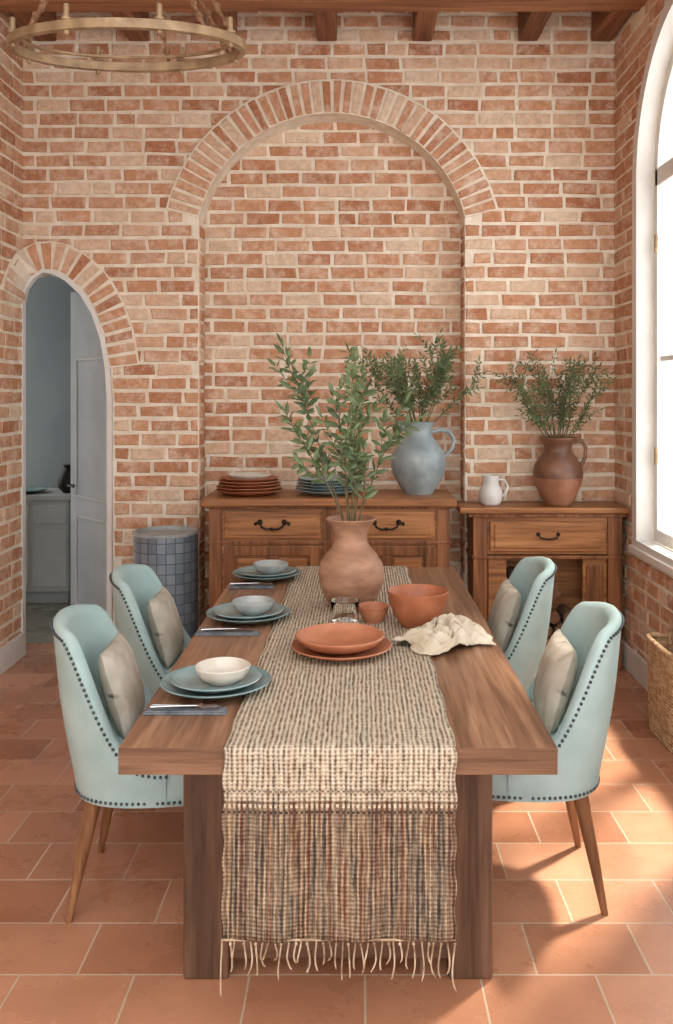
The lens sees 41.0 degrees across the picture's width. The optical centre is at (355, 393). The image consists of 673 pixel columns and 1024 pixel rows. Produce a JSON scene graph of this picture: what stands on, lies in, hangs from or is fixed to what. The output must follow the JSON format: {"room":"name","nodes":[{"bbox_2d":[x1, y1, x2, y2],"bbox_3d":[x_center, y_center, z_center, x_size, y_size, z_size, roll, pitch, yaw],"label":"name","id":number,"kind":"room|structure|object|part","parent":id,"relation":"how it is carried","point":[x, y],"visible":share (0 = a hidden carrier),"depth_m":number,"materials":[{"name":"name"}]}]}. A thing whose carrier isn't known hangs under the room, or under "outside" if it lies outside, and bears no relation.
{"room":"dining room","nodes":[
{"label":"dining room","id":0,"kind":"room"},
{"bbox_2d":[0,12,21,644],"bbox_3d":[-2.210,-0.400,2.445,0.200,4.100,6.490,0,0,0],"label":"wall","id":1,"kind":"structure","parent":0,"point":[3,243],"depth_m":5.48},
{"bbox_2d":[0,12,23,647],"bbox_3d":[-2.103,-0.405,2.442,0.013,4.098,6.495,0,0,0],"label":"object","id":2,"kind":"structure","parent":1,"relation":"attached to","point":[6,325],"depth_m":5.47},
{"bbox_2d":[0,631,25,674],"bbox_3d":[-2.098,1.575,2.445,0.025,0.150,6.490,0,0,0],"label":"baseboard","id":3,"kind":"structure","parent":1,"relation":"attached to","point":[14,650],"depth_m":5.46,"materials":[{"name":"white paint"}]},
{"bbox_2d":[26,487,47,492],"bbox_3d":[-2.620,0.773,7.200,0.300,0.030,0.300,0,0,0],"label":"plate","id":4,"kind":"object","parent":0,"point":[28,489],"depth_m":7.26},
{"bbox_2d":[26,275,76,487],"bbox_3d":[-2.500,0.100,7.650,2.600,3.100,0.100,0,0,0],"label":"wall","id":5,"kind":"structure","parent":0,"point":[48,302],"depth_m":7.60,"materials":[{"name":"paint"}]},
{"bbox_2d":[22,12,614,627],"bbox_3d":[-0.236,-0.400,5.780,4.147,4.100,0.180,0,0,0],"label":"wall","id":6,"kind":"structure","parent":0,"point":[195,222],"depth_m":5.69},
{"bbox_2d":[11,12,55,40],"bbox_3d":[-1.947,-2.335,3.735,0.124,0.230,3.870,0,0,0],"label":"ceiling beam","id":7,"kind":"structure","parent":6,"relation":"attached to","point":[24,17],"depth_m":5.45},
{"bbox_2d":[20,269,112,632],"bbox_3d":[-1.823,0.433,5.763,0.573,2.434,0.214,0,0,0],"label":"door frame","id":8,"kind":"structure","parent":6,"relation":"attached to","point":[52,272],"depth_m":5.66,"materials":[{"name":"white paint"}]},
{"bbox_2d":[4,243,136,365],"bbox_3d":[-1.744,-0.565,5.518,0.732,0.775,0.343,0,0,0],"label":"arch","id":9,"kind":"object","parent":6,"relation":"attached to","point":[72,254],"depth_m":5.66,"materials":[{"name":"brick"}]},
{"bbox_2d":[71,292,106,609],"bbox_3d":[-1.801,0.455,6.196,0.041,2.370,0.720,0,0,-40],"label":"leaf","id":10,"kind":"object","parent":6,"relation":"attached to","point":[85,340],"visible":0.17,"depth_m":6.23,"materials":[{"name":"paint"}]},
{"bbox_2d":[75,357,106,611],"bbox_3d":[-1.801,0.625,6.196,0.060,1.756,0.526,0,0,-40],"label":"trim","id":11,"kind":"structure","parent":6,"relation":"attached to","point":[92,358],"depth_m":6.21,"materials":[{"name":"paint"}]},
{"bbox_2d":[111,12,148,40],"bbox_3d":[-1.366,-2.335,3.735,0.124,0.230,3.870,0,0,0],"label":"ceiling beam","id":12,"kind":"structure","parent":6,"relation":"attached to","point":[133,35],"depth_m":5.53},
{"bbox_2d":[211,12,236,40],"bbox_3d":[-0.809,-2.335,3.735,0.124,0.230,3.870,0,0,0],"label":"ceiling beam","id":13,"kind":"structure","parent":6,"relation":"attached to","point":[215,16],"depth_m":5.39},
{"bbox_2d":[22,12,614,647],"bbox_3d":[-0.236,-0.405,5.684,3.756,4.099,0.013,0,0,0],"label":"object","id":14,"kind":"structure","parent":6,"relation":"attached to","point":[358,21],"depth_m":5.68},
{"bbox_2d":[0,241,139,367],"bbox_3d":[-1.743,-0.563,5.507,0.755,0.797,0.387,0,0,0],"label":"mortar","id":15,"kind":"object","parent":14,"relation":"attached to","point":[25,265],"visible":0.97,"depth_m":5.67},
{"bbox_2d":[314,12,336,40],"bbox_3d":[-0.183,-2.335,3.735,0.124,0.230,3.870,0,0,0],"label":"ceiling beam","id":16,"kind":"structure","parent":6,"relation":"attached to","point":[325,22],"depth_m":5.44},
{"bbox_2d":[168,81,495,214],"bbox_3d":[-0.150,-1.550,5.674,2.066,0.847,0.032,0,0,0],"label":"blocks","id":17,"kind":"object","parent":6,"relation":"attached to","point":[273,97],"visible":1,"depth_m":5.66,"materials":[{"name":"brick"}]},
{"bbox_2d":[166,79,497,217],"bbox_3d":[-0.152,-1.549,5.686,2.098,0.872,0.028,0,0,0],"label":"mortar","id":18,"kind":"object","parent":6,"relation":"attached to","point":[287,87],"depth_m":5.67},
{"bbox_2d":[199,226,464,624],"bbox_3d":[-0.152,0.289,5.775,1.680,2.711,0.160,0,0,0],"label":"bricks","id":19,"kind":"object","parent":6,"relation":"attached to","point":[201,231],"depth_m":5.73},
{"bbox_2d":[204,122,461,615],"bbox_3d":[-0.150,-0.085,5.864,1.750,3.419,0.013,0,0,0],"label":"wall niche","id":20,"kind":"object","parent":6,"relation":"in","point":[290,137],"depth_m":5.86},
{"bbox_2d":[204,123,461,619],"bbox_3d":[-0.175,-0.350,5.920,2.250,4.000,0.100,0,0,0],"label":"recess mortar","id":21,"kind":"object","parent":20,"relation":"attached to","point":[408,184],"visible":0.07,"depth_m":5.87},
{"bbox_2d":[0,0,646,11],"bbox_3d":[-0.236,-2.325,5.108,3.747,0.250,0.155,0,0,0],"label":"crossbeam","id":22,"kind":"object","parent":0,"point":[5,5],"depth_m":5.10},
{"bbox_2d":[412,12,437,40],"bbox_3d":[0.417,-2.335,3.735,0.124,0.230,3.870,0,0,0],"label":"ceiling beam","id":23,"kind":"structure","parent":22,"relation":"attached to","point":[423,23],"depth_m":5.45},
{"bbox_2d":[518,12,551,40],"bbox_3d":[1.081,-2.335,3.735,0.124,0.230,3.870,0,0,0],"label":"ceiling beam","id":24,"kind":"structure","parent":22,"relation":"attached to","point":[531,25],"depth_m":5.47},
{"bbox_2d":[591,12,630,40],"bbox_3d":[1.543,-2.335,3.735,0.124,0.230,3.870,0,0,0],"label":"ceiling beam","id":25,"kind":"structure","parent":22,"relation":"attached to","point":[604,25],"depth_m":5.47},
{"bbox_2d":[0,601,672,1023],"bbox_3d":[-0.982,1.700,3.450,5.637,0.100,8.500,0,0,0],"label":"floor","id":26,"kind":"structure","parent":0,"point":[556,959],"depth_m":2.83,"materials":[{"name":"tile"}]},
{"bbox_2d":[26,488,70,602],"bbox_3d":[-2.700,1.220,7.300,0.940,0.860,0.560,0,0,0],"label":"cabinet","id":27,"kind":"object","parent":26,"relation":"on","point":[48,512],"visible":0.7,"depth_m":7.04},
{"bbox_2d":[26,488,70,499],"bbox_3d":[-2.700,0.810,7.300,0.940,0.040,0.560,0,0,0],"label":"countertop","id":28,"kind":"structure","parent":27,"relation":"on","point":[51,493],"depth_m":7.02,"materials":[{"name":"paint"}]},
{"bbox_2d":[57,464,70,492],"bbox_3d":[-2.300,0.677,7.200,0.170,0.225,0.170,0,0,0],"label":"jug","id":29,"kind":"object","parent":27,"relation":"on","point":[64,479],"visible":0.63,"depth_m":7.14,"materials":[{"name":"black metal"}]},
{"bbox_2d":[50,604,182,923],"bbox_3d":[-0.694,1.189,3.038,0.640,0.927,0.579,0,0,-3],"label":"dining chair","id":30,"kind":"object","parent":26,"relation":"on","point":[81,632],"visible":0.54,"depth_m":2.80,"materials":[{"name":"teal fabric"}]},
{"bbox_3d":[-0.858,1.456,2.841,0.117,0.393,0.050,0,0,-18],"label":"leg","id":31,"kind":"part","parent":30,"relation":"part of","materials":[{"name":"brown wood"}]},
{"bbox_3d":[-0.877,1.456,3.218,0.117,0.393,0.050,0,0,12],"label":"leg","id":32,"kind":"part","parent":30,"relation":"part of","materials":[{"name":"brown wood"}]},
{"bbox_2d":[98,631,144,738],"bbox_3d":[-0.788,0.975,3.034,0.131,0.279,0.290,0,0,-3],"label":"throw pillow","id":33,"kind":"object","parent":30,"relation":"on","point":[119,674],"visible":0.99,"depth_m":2.92,"materials":[{"name":"fabric"}]},
{"bbox_2d":[108,706,145,742],"bbox_3d":[-0.640,1.129,3.041,0.458,0.041,0.458,0,0,-3],"label":"seat cushion","id":34,"kind":"object","parent":30,"relation":"on","point":[120,738],"depth_m":2.99,"materials":[{"name":"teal fabric"}]},
{"bbox_3d":[-0.650,1.208,3.041,0.536,0.139,0.536,0,0,-3],"label":"seat","id":35,"kind":"part","parent":30,"relation":"part of","materials":[{"name":"teal fabric"}]},
{"bbox_2d":[109,564,190,811],"bbox_3d":[-0.704,1.189,3.780,0.640,0.927,0.579,0,0,0],"label":"dining chair","id":36,"kind":"object","parent":26,"relation":"on","point":[133,585],"visible":0.37,"depth_m":3.57,"materials":[{"name":"teal fabric"}]},
{"bbox_2d":[147,586,183,668],"bbox_3d":[-0.798,0.975,3.780,0.131,0.279,0.290,0,0,0],"label":"throw pillow","id":37,"kind":"object","parent":36,"relation":"on","point":[165,625],"visible":1,"depth_m":3.67,"materials":[{"name":"fabric"}]},
{"bbox_2d":[157,647,185,673],"bbox_3d":[-0.650,1.129,3.780,0.458,0.041,0.458,0,0,0],"label":"seat cushion","id":38,"kind":"object","parent":36,"relation":"on","point":[167,671],"depth_m":3.72,"materials":[{"name":"teal fabric"}]},
{"bbox_2d":[132,526,198,638],"bbox_3d":[-1.140,1.233,5.400,0.396,0.834,0.396,0,0,0],"label":"pedestal","id":39,"kind":"object","parent":26,"relation":"on","point":[171,552],"visible":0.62,"depth_m":5.26,"materials":[{"name":"tile"}]},
{"bbox_2d":[201,489,456,608],"bbox_3d":[-0.153,1.125,5.402,1.463,1.050,0.546,0,0,0],"label":"sideboard","id":40,"kind":"object","parent":26,"relation":"on","point":[291,526],"visible":0.5,"depth_m":5.17,"materials":[{"name":"brown wood"}]},
{"bbox_2d":[216,472,281,495],"bbox_3d":[-0.638,0.539,5.380,0.400,0.122,0.400,0,0,0],"label":"plate stack","id":41,"kind":"object","parent":40,"relation":"on","point":[240,483],"visible":1,"depth_m":5.26,"materials":[{"name":"orange ceramic"}]},
{"bbox_3d":[-0.641,0.530,5.380,0.364,0.033,0.364,0,0,0],"label":"plate","id":42,"kind":"part","parent":41,"relation":"part of","materials":[{"name":"ceramic"}]},
{"bbox_3d":[-0.640,0.566,5.380,0.388,0.033,0.388,0,0,0],"label":"plate","id":43,"kind":"part","parent":41,"relation":"part of","materials":[{"name":"ceramic"}]},
{"bbox_3d":[-0.638,0.584,5.380,0.400,0.033,0.400,0,0,0],"label":"plate","id":44,"kind":"part","parent":41,"relation":"part of","materials":[{"name":"ceramic"}]},
{"bbox_3d":[-0.636,0.512,5.380,0.352,0.033,0.352,0,0,0],"label":"plate","id":45,"kind":"part","parent":41,"relation":"part of","materials":[{"name":"ceramic"}]},
{"bbox_3d":[-0.634,0.548,5.380,0.376,0.033,0.376,0,0,0],"label":"plate","id":46,"kind":"part","parent":41,"relation":"part of","materials":[{"name":"ceramic"}]},
{"bbox_2d":[228,472,270,479],"bbox_3d":[-0.636,0.496,5.380,0.260,0.037,0.260,0,0,0],"label":"bowl","id":47,"kind":"object","parent":41,"relation":"on","point":[240,475],"depth_m":5.34,"materials":[{"name":"ceramic"}]},
{"bbox_3d":[-0.481,0.752,5.180,0.552,0.155,0.020,0,0,0],"label":"drawer","id":48,"kind":"part","parent":40,"relation":"part of","materials":[{"name":"brown wood"}]},
{"bbox_3d":[-0.481,0.751,5.152,0.212,0.064,0.047,0,0,0],"label":"handle","id":49,"kind":"part","parent":40,"relation":"part of","materials":[{"name":"black metal"}]},
{"bbox_3d":[-0.481,0.752,5.168,0.512,0.115,0.008,0,0,0],"label":"drawer panel","id":50,"kind":"part","parent":40,"relation":"part of","materials":[{"name":"brown wood"}]},
{"bbox_2d":[295,475,356,495],"bbox_3d":[-0.167,0.550,5.400,0.400,0.101,0.400,0,0,0],"label":"plates","id":51,"kind":"object","parent":40,"relation":"on","point":[304,483],"visible":0.64,"depth_m":5.26,"materials":[{"name":"ceramic"}]},
{"bbox_3d":[-0.166,0.516,5.400,0.368,0.033,0.368,0,0,0],"label":"plate","id":52,"kind":"part","parent":51,"relation":"part of","materials":[{"name":"blue ceramic"}]},
{"bbox_3d":[-0.171,0.567,5.400,0.392,0.033,0.392,0,0,0],"label":"plate","id":53,"kind":"part","parent":51,"relation":"part of","materials":[{"name":"blue ceramic"}]},
{"bbox_3d":[-0.165,0.550,5.400,0.384,0.033,0.384,0,0,0],"label":"plate","id":54,"kind":"part","parent":51,"relation":"part of","materials":[{"name":"blue ceramic"}]},
{"bbox_3d":[-0.167,0.584,5.400,0.400,0.033,0.400,0,0,0],"label":"plate","id":55,"kind":"part","parent":51,"relation":"part of","materials":[{"name":"blue ceramic"}]},
{"bbox_3d":[-0.171,0.533,5.400,0.376,0.033,0.376,0,0,0],"label":"plate","id":56,"kind":"part","parent":51,"relation":"part of","materials":[{"name":"blue ceramic"}]},
{"bbox_3d":[0.175,0.752,5.180,0.550,0.155,0.020,0,0,0],"label":"drawer","id":57,"kind":"part","parent":40,"relation":"part of","materials":[{"name":"brown wood"}]},
{"bbox_3d":[0.175,0.751,5.152,0.212,0.064,0.047,0,0,0],"label":"handle","id":58,"kind":"part","parent":40,"relation":"part of","materials":[{"name":"black metal"}]},
{"bbox_3d":[0.175,0.752,5.168,0.510,0.115,0.008,0,0,0],"label":"drawer panel","id":59,"kind":"part","parent":40,"relation":"part of","materials":[{"name":"brown wood"}]},
{"bbox_2d":[390,421,455,494],"bbox_3d":[0.375,0.380,5.420,0.336,0.440,0.336,0,0,44],"label":"ceramic pitcher","id":60,"kind":"object","parent":40,"relation":"on","point":[418,466],"visible":0.84,"depth_m":5.31,"materials":[{"name":"ceramic"}]},
{"bbox_2d":[344,328,487,421],"bbox_3d":[0.359,-0.074,5.352,0.889,0.652,0.605,0,0,-7],"label":"potted plant","id":61,"kind":"object","parent":60,"relation":"in","point":[399,382],"visible":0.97,"depth_m":5.35,"materials":[{"name":"green plant"}]},
{"bbox_3d":[0.529,0.299,5.420,0.146,0.194,0.027,0,0,0],"label":"handle","id":62,"kind":"part","parent":60,"relation":"part of","materials":[{"name":"ceramic"}]},
{"bbox_2d":[118,567,557,978],"bbox_3d":[-0.045,1.270,3.446,1.105,0.760,2.367,0,0,0],"label":"dining table","id":63,"kind":"object","parent":26,"relation":"on","point":[497,729],"visible":0.43,"depth_m":2.53,"materials":[{"name":"brown wood"}]},
{"bbox_2d":[143,707,227,714],"bbox_3d":[-0.475,0.884,2.510,0.230,0.010,0.040,0,0,0],"label":"folded napkin","id":64,"kind":"object","parent":63,"relation":"on","point":[178,710],"visible":1,"depth_m":2.49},
{"bbox_2d":[150,703,217,708],"bbox_3d":[-0.478,0.867,2.500,0.185,0.018,0.021,0,0,0],"label":"fork","id":65,"kind":"object","parent":64,"relation":"on","point":[201,705],"visible":1,"depth_m":2.50,"materials":[{"name":"metal"}]},
{"bbox_2d":[152,703,220,706],"bbox_3d":[-0.475,0.873,2.522,0.190,0.012,0.014,0,0,0],"label":"knife","id":66,"kind":"object","parent":64,"relation":"on","point":[219,705],"visible":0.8,"depth_m":2.52,"materials":[{"name":"metal"}]},
{"bbox_3d":[-0.423,1.304,2.598,0.127,0.692,0.127,0,0,0],"label":"leg","id":67,"kind":"part","parent":63,"relation":"part of","materials":[{"name":"brown wood"}]},
{"bbox_2d":[160,665,270,699],"bbox_3d":[-0.419,0.869,2.700,0.330,0.031,0.330,0,0,0],"label":"dinner plate","id":68,"kind":"object","parent":63,"relation":"on","point":[165,683],"visible":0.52,"depth_m":2.64,"materials":[{"name":"blue ceramic"}]},
{"bbox_2d":[170,665,260,692],"bbox_3d":[-0.419,0.859,2.700,0.270,0.028,0.270,0,0,0],"label":"salad plate","id":69,"kind":"object","parent":68,"relation":"on","point":[187,678],"visible":0.64,"depth_m":2.69,"materials":[{"name":"blue ceramic"}]},
{"bbox_2d":[195,657,250,685],"bbox_3d":[-0.399,0.837,2.700,0.166,0.050,0.166,0,0,0],"label":"bowl","id":70,"kind":"object","parent":69,"relation":"on","point":[217,671],"visible":1,"depth_m":2.73,"materials":[{"name":"beige ceramic"}]},
{"bbox_2d":[194,630,260,635],"bbox_3d":[-0.475,0.884,3.330,0.240,0.010,0.040,0,0,0],"label":"folded napkin","id":71,"kind":"object","parent":63,"relation":"on","point":[199,632],"visible":1,"depth_m":3.31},
{"bbox_2d":[201,627,251,630],"bbox_3d":[-0.478,0.867,3.320,0.185,0.018,0.021,0,0,0],"label":"fork","id":72,"kind":"object","parent":71,"relation":"on","point":[238,628],"visible":1,"depth_m":3.32,"materials":[{"name":"metal"}]},
{"bbox_2d":[206,603,289,623],"bbox_3d":[-0.424,0.869,3.545,0.330,0.031,0.330,0,0,0],"label":"dinner plate","id":73,"kind":"object","parent":63,"relation":"on","point":[209,613],"visible":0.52,"depth_m":3.48,"materials":[{"name":"blue ceramic"}]},
{"bbox_2d":[212,602,283,619],"bbox_3d":[-0.424,0.859,3.545,0.280,0.027,0.280,0,0,0],"label":"salad plate","id":74,"kind":"object","parent":73,"relation":"on","point":[227,610],"visible":0.71,"depth_m":3.54,"materials":[{"name":"blue ceramic"}]},
{"bbox_2d":[232,596,274,615],"bbox_3d":[-0.404,0.837,3.545,0.170,0.050,0.170,0,0,0],"label":"bowl","id":75,"kind":"object","parent":74,"relation":"on","point":[246,605],"visible":1,"depth_m":3.51,"materials":[{"name":"grey ceramic"}]},
{"bbox_2d":[228,585,274,588],"bbox_3d":[-0.480,0.884,4.130,0.210,0.010,0.040,0,0,0],"label":"folded napkin","id":76,"kind":"object","parent":63,"relation":"on","point":[230,586],"visible":1,"depth_m":4.11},
{"bbox_2d":[230,582,270,584],"bbox_3d":[-0.483,0.867,4.120,0.185,0.018,0.021,0,0,0],"label":"fork","id":77,"kind":"object","parent":76,"relation":"on","point":[260,583],"visible":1,"depth_m":4.12,"materials":[{"name":"metal"}]},
{"bbox_2d":[232,567,300,581],"bbox_3d":[-0.429,0.869,4.330,0.330,0.031,0.330,0,0,0],"label":"dinner plate","id":78,"kind":"object","parent":63,"relation":"on","point":[235,572],"visible":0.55,"depth_m":4.23,"materials":[{"name":"blue ceramic"}]},
{"bbox_2d":[238,565,295,577],"bbox_3d":[-0.429,0.859,4.330,0.280,0.027,0.280,0,0,0],"label":"salad plate","id":79,"kind":"object","parent":78,"relation":"on","point":[250,571],"visible":0.68,"depth_m":4.33,"materials":[{"name":"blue ceramic"}]},
{"bbox_2d":[253,560,288,574],"bbox_3d":[-0.409,0.837,4.330,0.170,0.050,0.170,0,0,0],"label":"bowl","id":80,"kind":"object","parent":79,"relation":"on","point":[266,567],"visible":1,"depth_m":4.29,"materials":[{"name":"grey ceramic"}]},
{"bbox_2d":[220,566,456,995],"bbox_3d":[-0.038,1.191,3.436,0.603,0.612,2.404,0,0,0],"label":"table runner","id":81,"kind":"object","parent":63,"relation":"on","point":[339,786],"visible":0.8,"depth_m":2.25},
{"bbox_2d":[291,638,391,661],"bbox_3d":[-0.049,0.868,3.070,0.344,0.033,0.344,0,0,0],"label":"plate","id":82,"kind":"object","parent":81,"relation":"on","point":[385,644],"depth_m":3.02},
{"bbox_2d":[295,623,384,653],"bbox_3d":[-0.055,0.842,3.075,0.306,0.045,0.306,0,0,0],"label":"terracotta serving dish","id":83,"kind":"object","parent":82,"relation":"on","point":[329,638],"visible":1,"depth_m":3.12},
{"bbox_2d":[330,597,359,623],"bbox_3d":[-0.042,0.829,3.380,0.112,0.111,0.112,0,0,0],"label":"glass tumbler","id":84,"kind":"object","parent":81,"relation":"on","point":[344,609],"visible":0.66,"depth_m":3.34,"materials":[{"name":"clear"}]},
{"bbox_2d":[318,515,383,610],"bbox_3d":[-0.019,0.699,3.730,0.274,0.372,0.274,0,0,0],"label":"clay vase","id":85,"kind":"object","parent":81,"relation":"on","point":[350,567],"visible":0.76,"depth_m":3.64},
{"bbox_2d":[267,333,431,520],"bbox_3d":[-0.104,0.175,3.731,0.669,0.852,0.561,0,0,43],"label":"branches","id":86,"kind":"object","parent":85,"relation":"in","point":[356,461],"visible":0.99,"depth_m":3.70,"materials":[{"name":"green plant"}]},
{"bbox_2d":[359,602,388,623],"bbox_3d":[0.069,0.852,3.500,0.120,0.064,0.120,0,0,0],"label":"bowl","id":87,"kind":"object","parent":81,"relation":"on","point":[371,612],"visible":0.98,"depth_m":3.46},
{"bbox_2d":[387,584,448,628],"bbox_3d":[0.236,0.816,3.430,0.234,0.137,0.234,0,0,0],"label":"terracotta bowl","id":88,"kind":"object","parent":81,"relation":"on","point":[412,605],"visible":0.84,"depth_m":3.35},
{"bbox_2d":[392,613,495,654],"bbox_3d":[0.317,0.834,3.199,0.380,0.095,0.258,0,0,-29],"label":"linen napkin","id":89,"kind":"object","parent":63,"relation":"on","point":[439,635],"visible":1,"depth_m":3.13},
{"bbox_3d":[0.324,1.304,2.598,0.123,0.692,0.127,0,0,0],"label":"leg","id":90,"kind":"part","parent":63,"relation":"part of","materials":[{"name":"brown wood"}]},
{"bbox_2d":[486,557,556,691],"bbox_3d":[0.554,1.189,3.950,0.640,0.927,0.579,0,0,0],"label":"dining chair","id":91,"kind":"object","parent":26,"relation":"on","point":[533,577],"visible":0.38,"depth_m":3.73,"materials":[{"name":"teal fabric"}]},
{"bbox_2d":[487,578,520,652],"bbox_3d":[0.648,0.975,3.950,0.131,0.279,0.290,0,0,0],"label":"throw pillow","id":92,"kind":"object","parent":91,"relation":"on","point":[505,609],"visible":0.88,"depth_m":3.83,"materials":[{"name":"fabric"}]},
{"bbox_2d":[455,501,629,669],"bbox_3d":[1.120,1.163,5.500,1.010,0.975,0.340,0,0,0],"label":"base cabinet","id":93,"kind":"object","parent":26,"relation":"on","point":[583,539],"visible":0.73,"depth_m":5.37,"materials":[{"name":"brown wood"}]},
{"bbox_2d":[479,475,508,505],"bbox_3d":[0.827,0.585,5.475,0.161,0.180,0.144,0,0,38],"label":"milk jug","id":94,"kind":"object","parent":93,"relation":"on","point":[490,492],"visible":1,"depth_m":5.43,"materials":[{"name":"white ceramic"}]},
{"bbox_3d":[0.898,0.569,5.480,0.068,0.113,0.014,0,0,0],"label":"handle","id":95,"kind":"part","parent":94,"relation":"part of","materials":[{"name":"white ceramic"}]},
{"bbox_3d":[0.845,1.228,5.390,0.110,0.485,0.020,0,0,0],"label":"panel","id":96,"kind":"part","parent":93,"relation":"part of","materials":[{"name":"brown wood"}]},
{"bbox_2d":[506,566,570,636],"bbox_3d":[1.121,1.270,5.510,0.411,0.400,0.204,0,0,0],"label":"firewood stack","id":97,"kind":"object","parent":93,"relation":"in","point":[562,611],"visible":0.22,"depth_m":5.41,"materials":[{"name":"brown wood"}]},
{"bbox_3d":[1.145,0.846,5.350,0.144,0.045,0.040,0,0,0],"label":"handle","id":98,"kind":"part","parent":93,"relation":"part of","materials":[{"name":"black metal"}]},
{"bbox_3d":[1.145,0.850,5.384,0.690,0.180,0.032,0,0,0],"label":"drawer","id":99,"kind":"part","parent":93,"relation":"part of","materials":[{"name":"brown wood"}]},
{"bbox_3d":[1.145,0.850,5.370,0.640,0.140,0.020,0,0,0],"label":"drawer panel","id":100,"kind":"part","parent":93,"relation":"part of","materials":[{"name":"brown wood"}]},
{"bbox_2d":[533,436,587,505],"bbox_3d":[1.230,0.468,5.480,0.302,0.413,0.302,0,0,34],"label":"jug","id":101,"kind":"object","parent":93,"relation":"on","point":[557,473],"visible":0.98,"depth_m":5.39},
{"bbox_2d":[489,348,615,437],"bbox_3d":[1.175,0.034,5.412,0.754,0.626,0.515,0,0,0],"label":"potted plant","id":102,"kind":"object","parent":101,"relation":"in","point":[562,411],"visible":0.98,"depth_m":5.42,"materials":[{"name":"green plant"}]},
{"bbox_3d":[1.369,0.357,5.480,0.081,0.166,0.024,0,0,0],"label":"handle","id":103,"kind":"part","parent":101,"relation":"part of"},
{"bbox_3d":[1.427,1.228,5.390,0.145,0.485,0.020,0,0,0],"label":"panel","id":104,"kind":"part","parent":93,"relation":"part of","materials":[{"name":"brown wood"}]},
{"bbox_2d":[492,602,624,915],"bbox_3d":[0.584,1.189,3.078,0.640,0.927,0.579,0,0,3],"label":"dining chair","id":105,"kind":"object","parent":26,"relation":"on","point":[593,629],"visible":0.61,"depth_m":2.85,"materials":[{"name":"teal fabric"}]},
{"bbox_3d":[0.540,1.208,3.080,0.536,0.139,0.536,0,0,3],"label":"seat","id":106,"kind":"part","parent":105,"relation":"part of","materials":[{"name":"teal fabric"}]},
{"bbox_2d":[532,702,565,738],"bbox_3d":[0.530,1.129,3.081,0.458,0.041,0.458,0,0,3],"label":"seat cushion","id":107,"kind":"object","parent":105,"relation":"on","point":[552,734],"depth_m":3.00,"materials":[{"name":"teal fabric"}]},
{"bbox_2d":[533,628,576,733],"bbox_3d":[0.678,0.975,3.074,0.133,0.279,0.293,0,0,6],"label":"throw pillow","id":108,"kind":"object","parent":105,"relation":"on","point":[555,677],"visible":0.98,"depth_m":2.96,"materials":[{"name":"fabric"}]},
{"bbox_3d":[0.767,1.456,3.258,0.117,0.393,0.050,0,0,-12],"label":"leg","id":109,"kind":"part","parent":105,"relation":"part of","materials":[{"name":"brown wood"}]},
{"bbox_3d":[0.748,1.456,2.881,0.117,0.393,0.050,0,0,18],"label":"leg","id":110,"kind":"part","parent":105,"relation":"part of","materials":[{"name":"brown wood"}]},
{"bbox_2d":[646,627,672,753],"bbox_3d":[1.525,1.375,4.280,0.191,0.550,0.460,0,0,0],"label":"wicker basket","id":111,"kind":"object","parent":26,"relation":"on","point":[659,649],"visible":1,"depth_m":4.27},
{"bbox_2d":[615,0,672,657],"bbox_3d":[1.737,-0.400,2.535,0.200,4.100,6.670,0,0,0],"label":"wall","id":112,"kind":"structure","parent":0,"point":[622,261],"depth_m":5.27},
{"bbox_2d":[622,639,647,691],"bbox_3d":[1.625,1.575,2.445,0.025,0.150,6.490,0,0,0],"label":"baseboard","id":113,"kind":"structure","parent":112,"relation":"attached to","point":[632,661],"depth_m":5.19,"materials":[{"name":"white paint"}]},
{"bbox_2d":[614,0,672,660],"bbox_3d":[1.631,-0.405,2.439,0.013,4.099,6.488,0,0,0],"label":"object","id":114,"kind":"structure","parent":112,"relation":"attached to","point":[640,566],"depth_m":5.38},
{"bbox_2d":[628,544,672,576],"bbox_3d":[1.682,0.897,4.390,0.190,0.045,1.720,0,0,0],"label":"sill","id":115,"kind":"structure","parent":112,"relation":"attached to","point":[636,551],"depth_m":4.84,"materials":[{"name":"white paint"}]},
{"bbox_2d":[632,0,672,565],"bbox_3d":[1.652,-0.590,4.390,0.090,2.980,1.700,0,0,0],"label":"window frame","id":116,"kind":"structure","parent":112,"relation":"attached to","point":[662,41],"depth_m":5.16,"materials":[{"name":"white paint"}]},
{"bbox_2d":[654,235,657,464],"bbox_3d":[1.697,-0.250,5.090,0.018,1.300,0.018,0,0,23],"label":"hinges","id":117,"kind":"object","parent":112,"relation":"attached to","point":[655,236],"visible":1,"depth_m":5.08,"materials":[{"name":"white metal"}]},
{"bbox_2d":[654,52,672,549],"bbox_3d":[1.742,-0.581,4.390,0.070,2.842,1.544,0,0,0],"label":"window","id":118,"kind":"structure","parent":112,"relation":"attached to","point":[663,535],"depth_m":5.10,"materials":[{"name":"white paint"}]},
{"bbox_2d":[655,157,672,185],"bbox_3d":[1.742,-0.575,4.390,0.070,2.790,1.500,0,0,0],"label":"mullion and transom","id":119,"kind":"object","parent":112,"relation":"attached to","point":[664,174],"visible":1,"depth_m":4.98,"materials":[{"name":"white paint"}]},
{"bbox_2d":[661,355,672,360],"bbox_3d":[1.742,-0.200,4.390,0.030,0.028,1.500,0,0,0],"label":"bars","id":120,"kind":"object","parent":119,"relation":"attached to","point":[668,357],"visible":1,"depth_m":5.00,"materials":[{"name":"white paint"}]},
{"bbox_3d":[-0.237,-2.500,3.885,4.147,0.100,4.170,0,0,0],"label":"ceiling","id":121,"kind":"structure","parent":0,"visible":0},
{"bbox_2d":[6,0,245,74],"bbox_3d":[-0.966,-1.938,3.800,1.010,1.023,0.529,0,0,0],"label":"ring chandelier","id":122,"kind":"object","parent":121,"relation":"hanging from","point":[24,34],"visible":1,"depth_m":3.83,"materials":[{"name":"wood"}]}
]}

